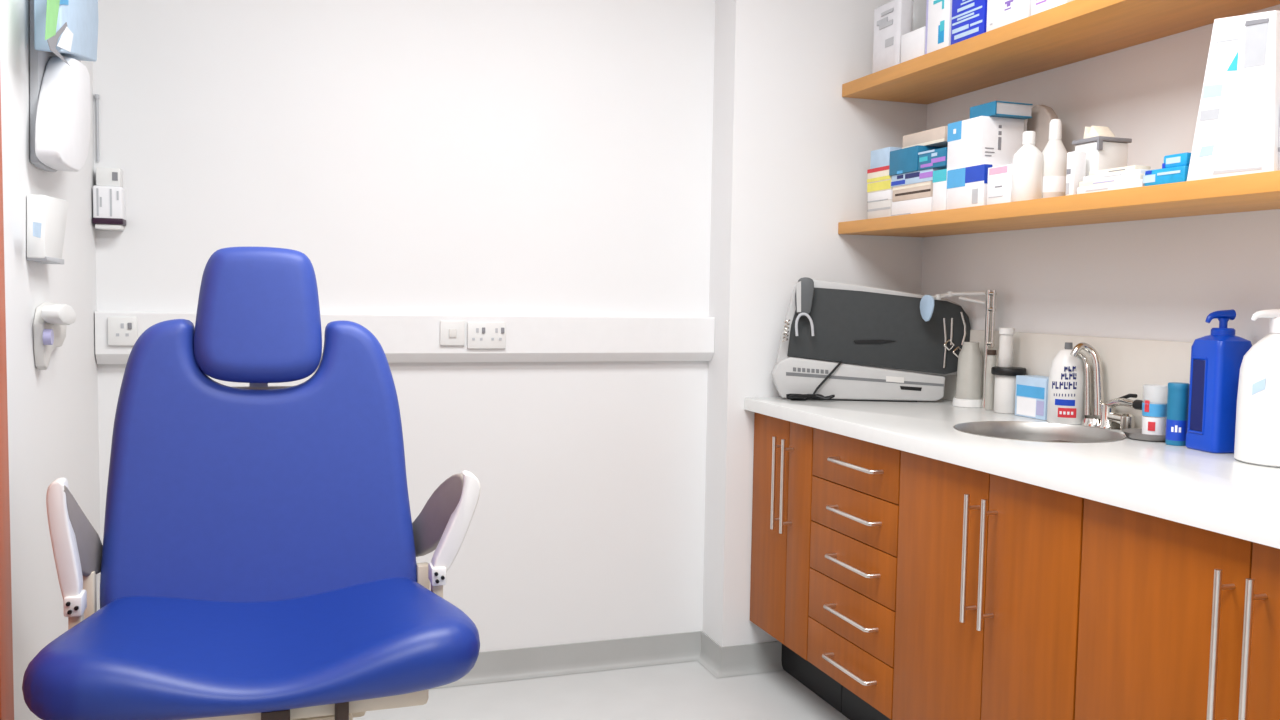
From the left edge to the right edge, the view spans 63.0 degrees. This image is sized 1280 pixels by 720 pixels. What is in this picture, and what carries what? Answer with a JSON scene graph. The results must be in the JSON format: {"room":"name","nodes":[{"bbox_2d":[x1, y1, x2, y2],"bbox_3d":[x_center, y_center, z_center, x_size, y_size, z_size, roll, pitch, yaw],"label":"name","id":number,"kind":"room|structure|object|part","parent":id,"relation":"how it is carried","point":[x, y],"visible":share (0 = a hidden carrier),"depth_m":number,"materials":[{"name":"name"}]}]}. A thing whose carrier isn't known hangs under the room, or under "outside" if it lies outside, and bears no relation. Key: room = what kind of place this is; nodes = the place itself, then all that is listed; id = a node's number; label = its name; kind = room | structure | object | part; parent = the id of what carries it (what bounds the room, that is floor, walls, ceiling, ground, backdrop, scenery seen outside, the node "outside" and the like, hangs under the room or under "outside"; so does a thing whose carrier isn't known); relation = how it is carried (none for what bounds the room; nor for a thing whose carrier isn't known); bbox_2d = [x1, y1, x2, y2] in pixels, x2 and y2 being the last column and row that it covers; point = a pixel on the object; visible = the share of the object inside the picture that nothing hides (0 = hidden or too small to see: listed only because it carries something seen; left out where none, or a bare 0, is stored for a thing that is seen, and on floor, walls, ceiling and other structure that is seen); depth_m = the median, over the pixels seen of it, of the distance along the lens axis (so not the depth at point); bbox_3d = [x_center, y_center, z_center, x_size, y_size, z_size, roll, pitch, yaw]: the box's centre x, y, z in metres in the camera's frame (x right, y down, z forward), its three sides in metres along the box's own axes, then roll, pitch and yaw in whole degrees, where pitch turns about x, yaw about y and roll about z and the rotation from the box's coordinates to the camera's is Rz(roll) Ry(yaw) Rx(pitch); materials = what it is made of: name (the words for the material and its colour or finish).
{"room":"medical treatment room","nodes":[
{"label":"medical treatment room","id":0,"kind":"room"},
{"bbox_2d":[0,0,100,719],"bbox_3d":[-0.791,-0.108,0.612,0.120,2.620,4.884,0,4,-19],"label":"wall","id":1,"kind":"structure","parent":0,"point":[53,423],"depth_m":2.21,"materials":[{"name":"paint"}]},
{"bbox_2d":[0,80,13,719],"bbox_3d":[-1.062,0.057,1.437,0.124,2.180,0.995,0,4,-19],"label":"door","id":2,"kind":"structure","parent":1,"relation":"in","point":[6,641],"depth_m":1.90,"materials":[{"name":"brown wood"}]},
{"bbox_2d":[27,194,67,263],"bbox_3d":[-1.254,-0.277,2.196,0.036,0.146,0.379,0,4,-19],"label":"dispenser","id":3,"kind":"object","parent":1,"relation":"attached to","point":[46,215],"visible":1,"depth_m":2.14,"materials":[{"name":"white plastic"}]},
{"bbox_2d":[33,302,75,369],"bbox_3d":[-1.277,-0.055,2.292,0.056,0.142,0.287,0,4,-19],"label":"dispenser","id":4,"kind":"object","parent":1,"relation":"attached to","point":[51,320],"visible":1,"depth_m":2.19,"materials":[{"name":"white plastic"}]},
{"bbox_2d":[41,304,75,324],"bbox_3d":[-1.251,-0.098,2.248,0.035,0.046,0.192,0,4,-19],"label":"hood","id":5,"kind":"object","parent":4,"relation":"attached to","point":[51,314],"depth_m":2.19,"materials":[{"name":"white plastic"}]},
{"bbox_2d":[29,0,97,171],"bbox_3d":[-1.284,-0.730,2.326,0.068,0.629,0.767,0,4,-19],"label":"dispenser","id":6,"kind":"object","parent":1,"relation":"attached to","point":[63,33],"visible":1,"depth_m":2.19,"materials":[{"name":"white plastic"}]},
{"bbox_3d":[-1.156,-0.693,2.060,0.001,0.160,0.179,0,4,-19],"label":"green panel","id":7,"kind":"part","parent":6,"relation":"part of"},
{"bbox_2d":[93,0,926,651],"bbox_3d":[-0.297,-0.270,3.333,2.830,2.620,0.291,0,4,-19],"label":"wall","id":8,"kind":"structure","parent":0,"point":[670,158],"depth_m":3.36,"materials":[{"name":"paint"}]},
{"bbox_2d":[92,94,125,230],"bbox_3d":[-1.475,-0.550,2.897,0.076,0.374,0.070,0,4,-19],"label":"container","id":9,"kind":"object","parent":8,"relation":"attached to","point":[109,209],"visible":1,"depth_m":2.88,"materials":[{"name":"white plastic"}]},
{"bbox_3d":[-1.512,-0.646,2.908,0.012,0.184,0.012,0,4,-19],"label":"hanging cord","id":10,"kind":"part","parent":9,"relation":"part of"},
{"bbox_2d":[108,317,136,345],"bbox_3d":[-1.443,-0.080,2.911,0.074,0.080,0.015,0,4,-19],"label":"wall socket","id":11,"kind":"object","parent":8,"relation":"attached to","point":[122,331],"visible":0.92,"depth_m":2.91,"materials":[{"name":"white plastic"}]},
{"bbox_2d":[95,311,714,363],"bbox_3d":[-0.640,-0.067,3.227,1.864,0.148,0.055,0,4,-19],"label":"wall trunking","id":12,"kind":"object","parent":8,"relation":"attached to","point":[402,337],"depth_m":3.30,"materials":[{"name":"plastic"}]},
{"bbox_2d":[440,321,464,344],"bbox_3d":[-0.576,-0.083,3.210,0.076,0.076,0.016,0,4,-19],"label":"wall switch","id":13,"kind":"object","parent":8,"relation":"attached to","point":[451,332],"visible":1,"depth_m":3.21,"materials":[{"name":"white plastic"}]},
{"bbox_2d":[467,322,505,348],"bbox_3d":[-0.476,-0.076,3.245,0.120,0.082,0.015,0,4,-19],"label":"wall socket","id":14,"kind":"object","parent":8,"relation":"attached to","point":[480,335],"visible":1,"depth_m":3.24,"materials":[{"name":"white plastic"}]},
{"bbox_2d":[432,631,784,688],"bbox_3d":[-0.531,0.996,3.260,2.088,0.093,0.201,0,4,-19],"label":"baseboard","id":15,"kind":"structure","parent":8,"relation":"attached to","point":[603,655],"depth_m":3.48,"materials":[{"name":"plastic"}]},
{"bbox_2d":[353,661,848,719],"bbox_3d":[-0.049,1.236,0.960,3.922,0.080,5.124,0,4,-19],"label":"floor","id":16,"kind":"structure","parent":0,"point":[683,690],"depth_m":3.24,"materials":[{"name":"plastic"}]},
{"bbox_2d":[22,247,480,719],"bbox_3d":[-0.650,0.460,1.873,0.723,1.334,0.702,0,4,-19],"label":"chair","id":17,"kind":"object","parent":16,"relation":"on","point":[256,558],"visible":1,"depth_m":1.92,"materials":[{"name":"blue leather"}]},
{"bbox_3d":[-0.967,0.315,1.756,0.047,0.232,0.042,0,4,-19],"label":"armrest","id":18,"kind":"part","parent":17,"relation":"part of","materials":[{"name":"white plastic"}]},
{"bbox_3d":[-0.629,0.463,1.764,0.669,0.107,0.482,0,4,-19],"label":"seat","id":19,"kind":"part","parent":17,"relation":"part of","materials":[{"name":"leather"}]},
{"bbox_3d":[-0.713,0.232,1.990,0.563,0.615,0.167,0,4,-19],"label":"backrest","id":20,"kind":"part","parent":17,"relation":"part of","materials":[{"name":"leather"}]},
{"bbox_3d":[-0.661,0.538,1.802,0.540,0.048,0.360,0,4,-19],"label":"seat frame","id":21,"kind":"part","parent":17,"relation":"part of","materials":[{"name":"beige metal"}]},
{"bbox_3d":[-0.476,0.555,1.665,0.020,0.047,0.060,0,4,-19],"label":"release lever","id":22,"kind":"part","parent":17,"relation":"part of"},
{"bbox_3d":[-0.348,0.308,1.969,0.088,0.195,0.042,0,4,-19],"label":"armrest","id":23,"kind":"part","parent":17,"relation":"part of","materials":[{"name":"white plastic"}]},
{"bbox_2d":[750,412,841,712],"bbox_3d":[0.709,0.615,3.370,0.661,0.879,0.399,0,4,-19],"label":"base cabinet","id":24,"kind":"object","parent":16,"relation":"on","point":[783,449],"visible":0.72,"depth_m":3.24,"materials":[{"name":"brown wood"}]},
{"bbox_3d":[0.420,0.525,3.342,0.019,0.703,0.250,0,4,-19],"label":"door","id":25,"kind":"part","parent":24,"relation":"part of","materials":[{"name":"brown wood"}]},
{"bbox_3d":[0.426,0.381,3.234,0.040,0.288,0.012,0,4,-19],"label":"bar handle","id":26,"kind":"part","parent":24,"relation":"part of","materials":[{"name":"metal"}]},
{"bbox_3d":[0.445,0.384,3.177,0.040,0.288,0.012,0,4,-19],"label":"bar handle","id":27,"kind":"part","parent":24,"relation":"part of","materials":[{"name":"metal"}]},
{"bbox_3d":[0.486,0.538,3.153,0.019,0.703,0.144,0,4,-19],"label":"door","id":28,"kind":"part","parent":24,"relation":"part of","materials":[{"name":"brown wood"}]},
{"bbox_2d":[807,428,1061,719],"bbox_3d":[0.849,0.642,2.965,0.661,0.879,0.452,0,4,-19],"label":"base cabinet","id":29,"kind":"object","parent":16,"relation":"on","point":[856,482],"visible":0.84,"depth_m":2.84,"materials":[{"name":"brown wood"}]},
{"bbox_3d":[0.564,0.839,2.840,0.040,0.011,0.235,0,4,-19],"label":"bar handle","id":30,"kind":"part","parent":29,"relation":"part of","materials":[{"name":"metal"}]},
{"bbox_3d":[0.580,0.841,2.886,0.019,0.133,0.451,0,4,-19],"label":"drawer","id":31,"kind":"part","parent":29,"relation":"part of","materials":[{"name":"brown wood"}]},
{"bbox_3d":[0.567,0.698,2.831,0.040,0.011,0.235,0,4,-19],"label":"bar handle","id":32,"kind":"part","parent":29,"relation":"part of","materials":[{"name":"metal"}]},
{"bbox_3d":[0.582,0.700,2.877,0.019,0.144,0.451,0,4,-19],"label":"drawer","id":33,"kind":"part","parent":29,"relation":"part of","materials":[{"name":"brown wood"}]},
{"bbox_3d":[0.569,0.555,2.822,0.040,0.011,0.235,0,4,-19],"label":"bar handle","id":34,"kind":"part","parent":29,"relation":"part of","materials":[{"name":"metal"}]},
{"bbox_3d":[0.584,0.556,2.868,0.019,0.137,0.451,0,4,-19],"label":"drawer","id":35,"kind":"part","parent":29,"relation":"part of","materials":[{"name":"brown wood"}]},
{"bbox_3d":[0.571,0.418,2.814,0.040,0.011,0.235,0,4,-19],"label":"bar handle","id":36,"kind":"part","parent":29,"relation":"part of","materials":[{"name":"metal"}]},
{"bbox_3d":[0.587,0.420,2.859,0.019,0.131,0.451,0,4,-19],"label":"drawer","id":37,"kind":"part","parent":29,"relation":"part of","materials":[{"name":"brown wood"}]},
{"bbox_3d":[0.574,0.283,2.805,0.040,0.011,0.235,0,4,-19],"label":"bar handle","id":38,"kind":"part","parent":29,"relation":"part of","materials":[{"name":"metal"}]},
{"bbox_3d":[0.589,0.279,2.850,0.019,0.145,0.451,0,4,-19],"label":"drawer","id":39,"kind":"part","parent":29,"relation":"part of","materials":[{"name":"brown wood"}]},
{"bbox_2d":[892,441,1083,719],"bbox_3d":[1.026,0.677,2.451,0.661,0.879,0.630,0,4,-19],"label":"base cabinet","id":40,"kind":"object","parent":16,"relation":"on","point":[989,565],"visible":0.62,"depth_m":2.31,"materials":[{"name":"brown wood"}]},
{"bbox_3d":[0.716,0.584,2.487,0.019,0.703,0.346,0,4,-19],"label":"door","id":41,"kind":"part","parent":40,"relation":"part of","materials":[{"name":"brown wood"}]},
{"bbox_3d":[0.737,0.442,2.332,0.040,0.288,0.012,0,4,-19],"label":"bar handle","id":42,"kind":"part","parent":40,"relation":"part of","materials":[{"name":"metal"}]},
{"bbox_3d":[0.757,0.446,2.275,0.040,0.288,0.012,0,4,-19],"label":"bar handle","id":43,"kind":"part","parent":40,"relation":"part of","materials":[{"name":"metal"}]},
{"bbox_3d":[0.819,0.604,2.189,0.019,0.703,0.280,0,4,-19],"label":"door","id":44,"kind":"part","parent":40,"relation":"part of","materials":[{"name":"brown wood"}]},
{"bbox_2d":[1075,498,1279,719],"bbox_3d":[1.243,0.721,1.823,0.661,0.879,0.694,0,4,-19],"label":"base cabinet","id":45,"kind":"object","parent":16,"relation":"on","point":[1178,621],"visible":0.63,"depth_m":1.82,"materials":[{"name":"brown wood"}]},
{"bbox_3d":[0.951,0.485,1.711,0.040,0.288,0.012,0,4,-19],"label":"bar handle","id":46,"kind":"part","parent":45,"relation":"part of","materials":[{"name":"metal"}]},
{"bbox_3d":[0.971,0.488,1.655,0.040,0.288,0.012,0,4,-19],"label":"bar handle","id":47,"kind":"part","parent":45,"relation":"part of","materials":[{"name":"metal"}]},
{"bbox_3d":[1.039,0.648,1.550,0.019,0.703,0.320,0,4,-19],"label":"door","id":48,"kind":"part","parent":45,"relation":"part of","materials":[{"name":"brown wood"}]},
{"bbox_2d":[921,4,1279,345],"bbox_3d":[1.798,-0.115,1.415,0.120,2.620,4.713,0,4,-19],"label":"wall","id":49,"kind":"structure","parent":0,"point":[1161,279],"depth_m":2.74,"materials":[{"name":"paint"}]},
{"bbox_2d":[838,170,1279,236],"bbox_3d":[1.278,-0.351,2.225,0.332,0.039,2.811,0,4,-19],"label":"wall shelf","id":50,"kind":"object","parent":49,"relation":"attached to","point":[1254,191],"visible":1,"depth_m":2.49,"materials":[{"name":"brown wood"}]},
{"bbox_2d":[867,199,891,218],"bbox_3d":[0.861,-0.481,3.386,0.201,0.060,0.137,0,4,-19],"label":"box","id":51,"kind":"object","parent":50,"relation":"on","point":[883,208],"visible":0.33,"depth_m":3.35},
{"bbox_2d":[867,190,892,202],"bbox_3d":[0.861,-0.527,3.384,0.201,0.030,0.137,0,4,-19],"label":"box","id":52,"kind":"object","parent":51,"relation":"on","point":[887,194],"visible":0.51,"depth_m":3.34,"materials":[{"name":"cardboard"}]},
{"bbox_2d":[867,179,892,192],"bbox_3d":[0.861,-0.558,3.384,0.201,0.032,0.137,0,4,-19],"label":"box","id":53,"kind":"object","parent":52,"relation":"on","point":[881,185],"visible":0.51,"depth_m":3.35,"materials":[{"name":"cardboard"}]},
{"bbox_2d":[867,165,891,182],"bbox_3d":[0.861,-0.596,3.384,0.201,0.044,0.137,0,4,-19],"label":"box","id":54,"kind":"object","parent":53,"relation":"on","point":[878,174],"visible":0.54,"depth_m":3.35,"materials":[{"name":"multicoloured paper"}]},
{"bbox_2d":[870,147,901,168],"bbox_3d":[0.856,-0.649,3.384,0.180,0.060,0.113,0,4,-19],"label":"box","id":55,"kind":"object","parent":54,"relation":"on","point":[880,157],"visible":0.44,"depth_m":3.35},
{"bbox_2d":[891,197,932,215],"bbox_3d":[0.901,-0.464,3.208,0.161,0.050,0.215,0,4,-19],"label":"box","id":56,"kind":"object","parent":50,"relation":"on","point":[920,205],"visible":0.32,"depth_m":3.17,"materials":[{"name":"cardboard"}]},
{"bbox_2d":[892,181,932,201],"bbox_3d":[0.901,-0.513,3.208,0.161,0.047,0.204,0,4,-19],"label":"box","id":57,"kind":"object","parent":56,"relation":"on","point":[923,189],"visible":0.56,"depth_m":3.17,"materials":[{"name":"cardboard"}]},
{"bbox_2d":[891,168,941,186],"bbox_3d":[0.901,-0.555,3.205,0.161,0.036,0.220,0,4,-19],"label":"pack","id":58,"kind":"object","parent":57,"relation":"on","point":[926,175],"visible":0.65,"depth_m":3.17},
{"bbox_2d":[889,145,943,175],"bbox_3d":[0.889,-0.613,3.239,0.171,0.076,0.153,0,4,-19],"label":"box","id":59,"kind":"object","parent":58,"relation":"on","point":[906,160],"visible":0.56,"depth_m":3.19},
{"bbox_2d":[902,126,947,148],"bbox_3d":[0.911,-0.670,3.175,0.121,0.045,0.220,0,4,-19],"label":"box","id":60,"kind":"object","parent":59,"relation":"on","point":[937,137],"visible":0.54,"depth_m":3.14,"materials":[{"name":"cardboard"}]},
{"bbox_2d":[918,147,947,169],"bbox_3d":[0.938,-0.592,3.099,0.171,0.052,0.136,0,4,-19],"label":"box","id":61,"kind":"object","parent":58,"relation":"on","point":[935,158],"visible":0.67,"depth_m":3.06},
{"bbox_2d":[932,169,949,210],"bbox_3d":[0.953,-0.488,3.042,0.191,0.120,0.066,0,4,-19],"label":"box","id":62,"kind":"object","parent":50,"relation":"on","point":[939,202],"visible":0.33,"depth_m":3.01,"materials":[{"name":"cardboard"}]},
{"bbox_2d":[947,164,1001,209],"bbox_3d":[0.996,-0.477,2.930,0.201,0.114,0.167,0,4,-19],"label":"box","id":63,"kind":"object","parent":50,"relation":"on","point":[967,186],"visible":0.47,"depth_m":2.89,"materials":[{"name":"cardboard"}]},
{"bbox_2d":[947,116,1023,169],"bbox_3d":[0.971,-0.604,2.941,0.141,0.134,0.154,0,4,-19],"label":"box","id":64,"kind":"object","parent":63,"relation":"on","point":[980,140],"visible":0.85,"depth_m":2.88,"materials":[{"name":"cardboard"}]},
{"bbox_2d":[970,101,1032,119],"bbox_3d":[1.001,-0.687,2.896,0.122,0.037,0.111,0,4,-19],"label":"box","id":65,"kind":"object","parent":64,"relation":"on","point":[1002,109],"visible":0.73,"depth_m":2.85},
{"bbox_2d":[987,164,1011,204],"bbox_3d":[0.972,-0.460,2.756,0.061,0.101,0.095,0,4,-19],"label":"box","id":66,"kind":"object","parent":50,"relation":"on","point":[999,185],"visible":0.56,"depth_m":2.74,"materials":[{"name":"cardboard"}]},
{"bbox_2d":[1011,131,1043,201],"bbox_3d":[1.000,-0.496,2.691,0.076,0.182,0.076,0,4,-19],"label":"plastic bottle","id":67,"kind":"object","parent":50,"relation":"on","point":[1027,163],"visible":0.84,"depth_m":2.66,"materials":[{"name":"plastic"}]},
{"bbox_2d":[1027,105,1057,151],"bbox_3d":[1.114,-0.581,2.896,0.030,0.255,0.100,0,4,-19],"label":"pouch","id":68,"kind":"object","parent":50,"relation":"on","point":[1041,115],"visible":0.41,"depth_m":2.87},
{"bbox_2d":[1042,119,1066,197],"bbox_3d":[1.065,-0.510,2.685,0.075,0.213,0.075,0,4,-19],"label":"plastic bottle","id":69,"kind":"object","parent":50,"relation":"on","point":[1054,153],"visible":0.7,"depth_m":2.66,"materials":[{"name":"white plastic"}]},
{"bbox_2d":[1066,151,1085,194],"bbox_3d":[1.046,-0.445,2.505,0.036,0.105,0.026,0,4,-19],"label":"box","id":70,"kind":"object","parent":50,"relation":"on","point":[1076,161],"visible":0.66,"depth_m":2.49,"materials":[{"name":"cardboard"}]},
{"bbox_2d":[1072,136,1131,176],"bbox_3d":[1.118,-0.464,2.534,0.100,0.140,0.090,0,4,-19],"label":"tub","id":71,"kind":"object","parent":50,"relation":"on","point":[1102,152],"visible":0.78,"depth_m":2.50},
{"bbox_2d":[1083,126,1114,138],"bbox_3d":[1.117,-0.552,2.536,0.050,0.034,0.055,0,4,-19],"label":"tissue","id":72,"kind":"object","parent":71,"relation":"on","point":[1093,131],"visible":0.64,"depth_m":2.52,"materials":[{"name":"beige paper"}]},
{"bbox_3d":[1.119,-0.518,2.531,0.100,0.032,0.090,0,4,-19],"label":"lid","id":73,"kind":"part","parent":71,"relation":"part of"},
{"bbox_2d":[1077,179,1144,193],"bbox_3d":[1.090,-0.394,2.392,0.046,0.018,0.199,0,4,-19],"label":"packet","id":74,"kind":"object","parent":50,"relation":"on","point":[1135,183],"visible":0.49,"depth_m":2.38,"materials":[{"name":"white paper"}]},
{"bbox_2d":[1079,174,1144,186],"bbox_3d":[1.093,-0.410,2.396,0.046,0.013,0.187,0,4,-19],"label":"packet","id":75,"kind":"object","parent":74,"relation":"on","point":[1137,176],"visible":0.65,"depth_m":2.38,"materials":[{"name":"cardboard"}]},
{"bbox_2d":[1083,169,1147,180],"bbox_3d":[1.097,-0.422,2.395,0.046,0.011,0.174,0,4,-19],"label":"packet","id":76,"kind":"object","parent":75,"relation":"on","point":[1137,171],"visible":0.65,"depth_m":2.37,"materials":[{"name":"white paper"}]},
{"bbox_2d":[1089,165,1150,175],"bbox_3d":[1.101,-0.434,2.398,0.046,0.010,0.140,0,4,-19],"label":"packet","id":77,"kind":"object","parent":76,"relation":"on","point":[1134,167],"visible":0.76,"depth_m":2.37,"materials":[{"name":"beige paper"}]},
{"bbox_2d":[1143,165,1188,185],"bbox_3d":[1.163,-0.393,2.249,0.091,0.037,0.111,0,4,-19],"label":"pack","id":78,"kind":"object","parent":50,"relation":"on","point":[1179,173],"visible":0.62,"depth_m":2.23},
{"bbox_2d":[1162,152,1190,168],"bbox_3d":[1.174,-0.424,2.232,0.081,0.028,0.064,0,4,-19],"label":"pack","id":79,"kind":"object","parent":78,"relation":"on","point":[1182,159],"visible":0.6,"depth_m":2.21},
{"bbox_2d":[1187,10,1279,180],"bbox_3d":[1.232,-0.526,2.092,0.122,0.323,0.204,0,4,-19],"label":"carton","id":80,"kind":"object","parent":50,"relation":"on","point":[1237,129],"visible":0.8,"depth_m":2.06,"materials":[{"name":"cardboard"}]},
{"bbox_3d":[1.193,-0.614,2.021,0.001,0.092,0.051,0,4,-19],"label":"printed panel","id":81,"kind":"part","parent":80,"relation":"part of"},
{"bbox_2d":[1278,125,1279,169],"bbox_3d":[1.283,-0.422,1.978,0.121,0.132,0.064,0,4,-19],"label":"box","id":82,"kind":"object","parent":50,"relation":"on","point":[1279,125],"visible":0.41,"depth_m":1.99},
{"bbox_2d":[842,0,1279,103],"bbox_3d":[1.285,-0.805,2.196,0.332,0.042,2.811,0,4,-19],"label":"wall shelf","id":83,"kind":"object","parent":49,"relation":"attached to","point":[1074,31],"visible":1,"depth_m":2.73,"materials":[{"name":"brown wood"}]},
{"bbox_2d":[872,0,913,72],"bbox_3d":[0.803,-1.022,3.323,0.061,0.233,0.157,0,4,-19],"label":"box","id":84,"kind":"object","parent":83,"relation":"on","point":[893,19],"visible":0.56,"depth_m":3.28,"materials":[{"name":"cardboard"}]},
{"bbox_2d":[901,26,925,62],"bbox_3d":[0.842,-0.941,3.144,0.050,0.095,0.122,0,4,-19],"label":"box","id":85,"kind":"object","parent":83,"relation":"on","point":[912,43],"visible":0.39,"depth_m":3.13,"materials":[{"name":"cardboard"}]},
{"bbox_2d":[925,0,951,53],"bbox_3d":[0.902,-1.002,3.012,0.101,0.236,0.113,0,4,-19],"label":"box","id":86,"kind":"object","parent":83,"relation":"on","point":[938,12],"visible":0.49,"depth_m":3.00,"materials":[{"name":"cardboard"}]},
{"bbox_2d":[951,0,986,44],"bbox_3d":[0.949,-0.988,2.874,0.113,0.226,0.147,0,4,-19],"label":"box","id":87,"kind":"object","parent":83,"relation":"on","point":[969,17],"visible":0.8,"depth_m":2.86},
{"bbox_2d":[986,0,1031,31],"bbox_3d":[1.008,-0.963,2.721,0.121,0.198,0.165,0,4,-19],"label":"box","id":88,"kind":"object","parent":83,"relation":"on","point":[1000,13],"visible":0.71,"depth_m":2.71,"materials":[{"name":"cardboard"}]},
{"bbox_2d":[1031,0,1072,15],"bbox_3d":[1.058,-0.941,2.575,0.121,0.175,0.125,0,4,-19],"label":"box","id":89,"kind":"object","parent":83,"relation":"on","point":[1037,6],"visible":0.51,"depth_m":2.57,"materials":[{"name":"cardboard"}]},
{"bbox_2d":[942,329,1192,428],"bbox_3d":[1.433,0.094,2.266,0.015,0.236,2.890,0,4,-19],"label":"backsplash","id":90,"kind":"structure","parent":49,"relation":"attached to","point":[1143,368],"depth_m":2.75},
{"bbox_3d":[1.470,0.766,1.163,0.661,0.879,0.696,0,4,-19],"label":"base cabinet","id":91,"kind":"object","parent":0,"visible":0},
{"bbox_2d":[744,397,1279,548],"bbox_3d":[1.125,0.234,2.170,0.660,0.040,2.891,0,4,-19],"label":"countertop","id":92,"kind":"structure","parent":91,"relation":"on","point":[1220,493],"depth_m":2.19,"materials":[{"name":"laminate"}]},
{"bbox_2d":[786,360,842,400],"bbox_3d":[0.558,0.066,3.332,0.183,0.131,0.040,1,4,-2],"label":"cable","id":93,"kind":"object","parent":92,"relation":"on","point":[796,397],"visible":1,"depth_m":3.33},
{"bbox_2d":[771,277,970,401],"bbox_3d":[0.748,-0.065,3.376,0.638,0.394,0.110,1,4,-1],"label":"machine","id":94,"kind":"object","parent":92,"relation":"on","point":[888,352],"visible":0.95,"depth_m":3.35,"materials":[{"name":"white plastic"},{"name":"dark foam"}]},
{"bbox_3d":[0.503,-0.202,3.313,0.018,0.098,0.002,1,4,2],"label":"handset panel","id":95,"kind":"part","parent":94,"relation":"part of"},
{"bbox_2d":[920,290,996,407],"bbox_3d":[0.979,-0.037,3.244,0.115,0.362,0.222,-2,4,-35],"label":"stand","id":96,"kind":"object","parent":92,"relation":"on","point":[927,301],"visible":0.81,"depth_m":3.20,"materials":[{"name":"silver metal"}]},
{"bbox_3d":[0.995,-0.196,3.274,0.186,0.041,0.080,3,4,24],"label":"jointed arm","id":97,"kind":"part","parent":96,"relation":"part of","materials":[{"name":"white metal"}]},
{"bbox_2d":[952,342,982,407],"bbox_3d":[1.030,0.044,3.258,0.099,0.200,0.099,0,4,-19],"label":"bottle","id":98,"kind":"object","parent":92,"relation":"on","point":[969,383],"visible":0.93,"depth_m":3.23,"materials":[{"name":"white plastic"}]},
{"bbox_2d":[984,350,995,409],"bbox_3d":[1.060,0.060,3.155,0.030,0.181,0.030,0,4,-19],"label":"vial","id":99,"kind":"object","parent":92,"relation":"on","point":[991,358],"visible":0.95,"depth_m":3.14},
{"bbox_2d":[991,366,1025,413],"bbox_3d":[1.088,0.089,3.087,0.098,0.133,0.098,0,4,-19],"label":"storage jar","id":100,"kind":"object","parent":92,"relation":"on","point":[1005,377],"visible":0.8,"depth_m":3.05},
{"bbox_2d":[998,328,1014,366],"bbox_3d":[1.085,-0.037,3.095,0.044,0.116,0.044,0,4,-19],"label":"plastic bottle","id":101,"kind":"object","parent":100,"relation":"on","point":[1006,337],"visible":1,"depth_m":3.08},
{"bbox_3d":[1.089,0.033,3.084,0.098,0.021,0.098,0,4,-19],"label":"lid","id":102,"kind":"part","parent":100,"relation":"part of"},
{"bbox_2d":[1015,375,1048,419],"bbox_3d":[1.139,0.106,2.971,0.071,0.116,0.128,0,4,-19],"label":"box","id":103,"kind":"object","parent":92,"relation":"on","point":[1031,395],"visible":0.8,"depth_m":2.95,"materials":[{"name":"cardboard"}]},
{"bbox_2d":[953,421,1125,442],"bbox_3d":[1.010,0.261,2.659,0.411,0.162,0.411,0,4,-19],"label":"sink","id":104,"kind":"object","parent":92,"relation":"in","point":[1012,430],"visible":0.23,"depth_m":2.82,"materials":[{"name":"metal"}]},
{"bbox_2d":[1047,342,1084,424],"bbox_3d":[1.166,0.062,2.851,0.096,0.219,0.096,0,4,-19],"label":"bottle","id":105,"kind":"object","parent":92,"relation":"on","point":[1065,404],"visible":0.94,"depth_m":2.81,"materials":[{"name":"white plastic"}]},
{"bbox_2d":[1070,342,1103,427],"bbox_3d":[1.198,0.065,2.784,0.089,0.223,0.070,4,5,38],"label":"tap","id":106,"kind":"object","parent":92,"relation":"on","point":[1097,364],"visible":0.97,"depth_m":2.77,"materials":[{"name":"silver metal"}]},
{"bbox_2d":[1098,394,1144,431],"bbox_3d":[1.245,0.135,2.665,0.053,0.100,0.205,0,4,-8],"label":"mixer tap","id":107,"kind":"object","parent":92,"relation":"on","point":[1109,416],"visible":0.92,"depth_m":2.69,"materials":[{"name":"silver metal"}]},
{"bbox_3d":[1.234,0.115,2.675,0.023,0.037,0.140,1,4,-3],"label":"lever","id":108,"kind":"part","parent":107,"relation":"part of","materials":[{"name":"silver metal"}]},
{"bbox_3d":[1.248,0.097,2.677,0.010,0.026,0.061,0,4,-19],"label":"lever","id":109,"kind":"part","parent":107,"relation":"part of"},
{"bbox_2d":[1121,428,1164,440],"bbox_3d":[1.240,0.183,2.540,0.125,0.017,0.130,0,4,-19],"label":"metal dish","id":110,"kind":"object","parent":92,"relation":"on","point":[1133,433],"visible":0.7,"depth_m":2.51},
{"bbox_2d":[1142,400,1166,434],"bbox_3d":[1.244,0.125,2.523,0.057,0.127,0.057,0,4,-19],"label":"canister","id":111,"kind":"object","parent":110,"relation":"in","point":[1154,414],"visible":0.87,"depth_m":2.50,"materials":[{"name":"white plastic"}]},
{"bbox_2d":[1165,382,1188,445],"bbox_3d":[1.258,0.126,2.443,0.046,0.145,0.046,0,4,-19],"label":"wipes canister","id":112,"kind":"object","parent":92,"relation":"on","point":[1178,393],"visible":0.89,"depth_m":2.43,"materials":[{"name":"blue plastic"}]},
{"bbox_3d":[1.259,0.061,2.439,0.046,0.014,0.046,0,4,-19],"label":"lid","id":113,"kind":"part","parent":112,"relation":"part of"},
{"bbox_2d":[1185,309,1251,452],"bbox_3d":[1.311,0.045,2.358,0.101,0.319,0.096,0,4,-13],"label":"pump bottle","id":114,"kind":"object","parent":92,"relation":"on","point":[1216,357],"visible":0.94,"depth_m":2.32,"materials":[{"name":"plastic"}]},
{"bbox_2d":[1234,309,1279,467],"bbox_3d":[1.347,0.053,2.184,0.168,0.326,0.168,0,4,-19],"label":"pump bottle","id":115,"kind":"object","parent":92,"relation":"on","point":[1257,429],"visible":1,"depth_m":2.15,"materials":[{"name":"white plastic"}]}
]}

